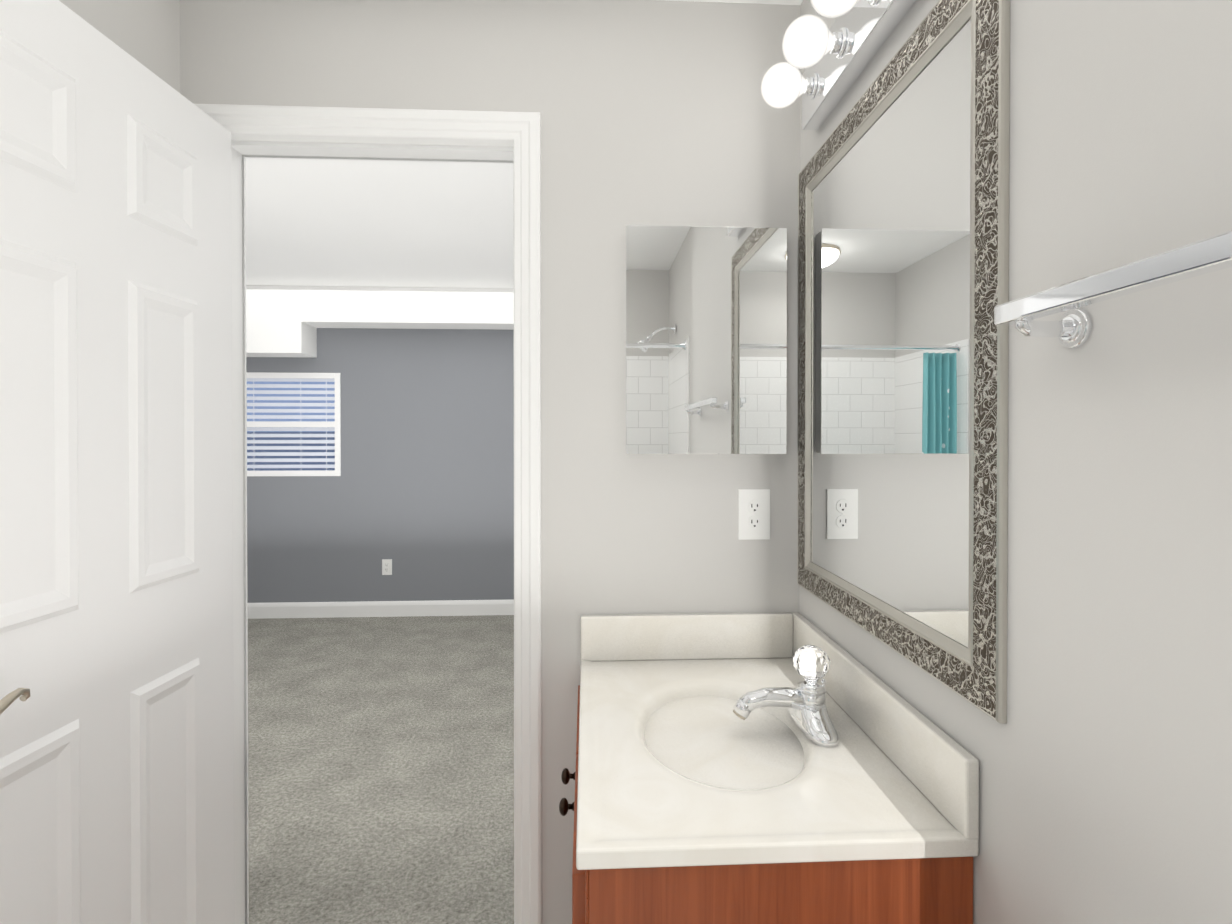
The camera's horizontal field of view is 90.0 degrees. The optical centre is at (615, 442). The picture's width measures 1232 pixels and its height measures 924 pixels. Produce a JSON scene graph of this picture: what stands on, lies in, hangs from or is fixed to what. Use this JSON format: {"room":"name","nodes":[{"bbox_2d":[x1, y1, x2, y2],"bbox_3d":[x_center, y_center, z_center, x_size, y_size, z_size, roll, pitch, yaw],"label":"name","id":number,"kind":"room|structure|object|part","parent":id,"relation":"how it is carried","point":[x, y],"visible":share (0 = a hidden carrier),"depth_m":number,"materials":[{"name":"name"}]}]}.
{"room":"bathroom","nodes":[
{"label":"bathroom","id":0,"kind":"room"},
{"bbox_2d":[59,0,182,94],"bbox_3d":[-1.022,0.133,0.140,0.115,2.410,2.580,0,0,-3],"label":"wall","id":1,"kind":"structure","parent":0,"point":[150,31],"depth_m":1.34,"materials":[{"name":"beige paint"}]},
{"bbox_2d":[246,328,513,602],"bbox_3d":[-1.277,0.101,4.713,4.840,2.410,0.150,0,0,-3],"label":"wall","id":2,"kind":"structure","parent":0,"point":[419,491],"depth_m":4.60,"materials":[{"name":"grey paint"}]},
{"bbox_2d":[246,372,340,475],"bbox_3d":[-2.456,-0.134,4.832,1.376,1.970,0.514,0,0,-3],"label":"window","id":3,"kind":"structure","parent":2,"relation":"in","point":[293,424],"depth_m":4.62,"materials":[{"name":"white plastic"}]},
{"bbox_2d":[247,599,513,618],"bbox_3d":[-1.273,1.249,4.639,4.600,0.114,0.014,0,0,-3],"label":"baseboard","id":4,"kind":"structure","parent":2,"relation":"attached to","point":[376,609],"depth_m":4.59,"materials":[{"name":"white wood"}]},
{"bbox_2d":[382,559,391,574],"bbox_3d":[-1.717,0.936,4.619,0.072,0.116,0.007,0,0,-3],"label":"outlet","id":5,"kind":"object","parent":2,"relation":"attached to","point":[386,566],"visible":1,"depth_m":4.62,"materials":[{"name":"white plastic"}]},
{"bbox_2d":[248,615,513,923],"bbox_3d":[-1.201,1.357,3.160,4.840,0.080,3.278,0,0,-3],"label":"floor","id":6,"kind":"structure","parent":0,"point":[380,770],"depth_m":2.48,"materials":[{"name":"grey carpet"}]},
{"bbox_2d":[183,0,794,923],"bbox_3d":[-1.121,0.124,1.513,4.600,2.410,0.115,0,0,-3],"label":"wall","id":7,"kind":"structure","parent":0,"point":[653,112],"depth_m":1.51,"materials":[{"name":"beige paint"}]},
{"bbox_2d":[195,104,541,923],"bbox_3d":[-0.599,0.267,1.540,0.828,2.122,0.152,0,0,-3],"label":"door frame","id":8,"kind":"structure","parent":7,"relation":"attached to","point":[521,130],"depth_m":1.49,"materials":[{"name":"white wood"}]},
{"bbox_2d":[0,0,234,923],"bbox_3d":[-0.926,0.297,1.105,0.154,2.040,0.710,0,0,1],"label":"door","id":9,"kind":"structure","parent":8,"relation":"attached to","point":[116,629],"depth_m":1.11,"materials":[{"name":"white wood"}]},
{"bbox_3d":[-0.926,0.292,1.105,0.154,1.708,0.710,0,0,1],"label":"door handle hardware","id":10,"kind":"part","parent":9,"relation":"part of","materials":[{"name":"metal"}]},
{"bbox_2d":[626,225,786,453],"bbox_3d":[0.217,-0.244,1.497,0.390,0.546,0.041,0,0,-3],"label":"medicine cabinet mirror","id":11,"kind":"object","parent":7,"relation":"attached to","point":[706,339],"visible":0.94,"depth_m":1.48,"materials":[{"name":"white mirror glass"}]},
{"bbox_2d":[738,489,769,539],"bbox_3d":[0.342,0.178,1.524,0.078,0.124,0.007,0,0,-3],"label":"outlet","id":12,"kind":"object","parent":7,"relation":"attached to","point":[753,514],"visible":1,"depth_m":1.52,"materials":[{"name":"white plastic"}]},
{"bbox_2d":[246,0,802,287],"bbox_3d":[-1.136,-1.134,1.810,4.840,0.100,5.945,0,0,-3],"label":"ceiling","id":13,"kind":"structure","parent":0,"point":[370,223],"depth_m":3.08,"materials":[{"name":"white paint"}]},
{"bbox_2d":[246,285,513,357],"bbox_3d":[-1.267,-0.866,4.506,4.600,0.472,0.249,0,0,-3],"label":"soffit beam","id":14,"kind":"structure","parent":13,"relation":"attached to","point":[284,321],"depth_m":4.36,"materials":[{"name":"white paint"}]},
{"bbox_2d":[795,0,1231,923],"bbox_3d":[0.579,0.133,0.218,0.115,2.410,2.580,0,0,-3],"label":"wall","id":15,"kind":"structure","parent":0,"point":[1103,753],"depth_m":0.62,"materials":[{"name":"beige paint"}]},
{"bbox_2d":[760,0,916,129],"bbox_3d":[0.400,-0.771,1.109,0.154,0.125,0.584,0,0,-3],"label":"sconce","id":16,"kind":"object","parent":15,"relation":"attached to","point":[835,59],"visible":1,"depth_m":1.17,"materials":[{"name":"white glass"}]},
{"bbox_2d":[797,0,1009,723],"bbox_3d":[0.469,-0.151,1.142,0.013,1.006,0.738,0,0,-3],"label":"mirror","id":17,"kind":"object","parent":15,"relation":"attached to","point":[903,249],"visible":0.94,"depth_m":0.98,"materials":[{"name":"grey metal"}]},
{"bbox_3d":[0.473,-0.151,1.142,0.003,0.886,0.618,0,0,-3],"label":"glass","id":18,"kind":"part","parent":17,"relation":"part of","materials":[{"name":"white"}]},
{"bbox_2d":[994,230,1231,348],"bbox_3d":[0.477,-0.126,0.397,0.068,0.053,0.610,0,0,-3],"label":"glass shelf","id":19,"kind":"object","parent":15,"relation":"attached to","point":[1071,329],"visible":1,"depth_m":0.56,"materials":[{"name":"silver metal"}]},
{"bbox_3d":[-0.224,1.378,0.232,1.717,0.080,2.666,0,0,-3],"label":"floor","id":20,"kind":"structure","parent":0,"visible":0},
{"bbox_2d":[559,612,978,923],"bbox_3d":[0.184,0.858,1.169,0.578,0.946,0.707,0,0,-3],"label":"vanity cabinet","id":21,"kind":"object","parent":20,"relation":"on","point":[770,768],"visible":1,"depth_m":0.94,"materials":[{"name":"white stone"}]},
{"bbox_3d":[-0.090,0.656,1.160,0.030,0.029,0.129,0,0,-3],"label":"knob","id":22,"kind":"part","parent":21,"relation":"part of","materials":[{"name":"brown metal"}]},
{"bbox_2d":[733,645,838,746],"bbox_3d":[0.311,0.459,1.164,0.182,0.147,0.182,0,0,-3],"label":"faucet","id":23,"kind":"object","parent":21,"relation":"on","point":[804,706],"depth_m":1.15,"materials":[{"name":"silver metal"}]}
]}

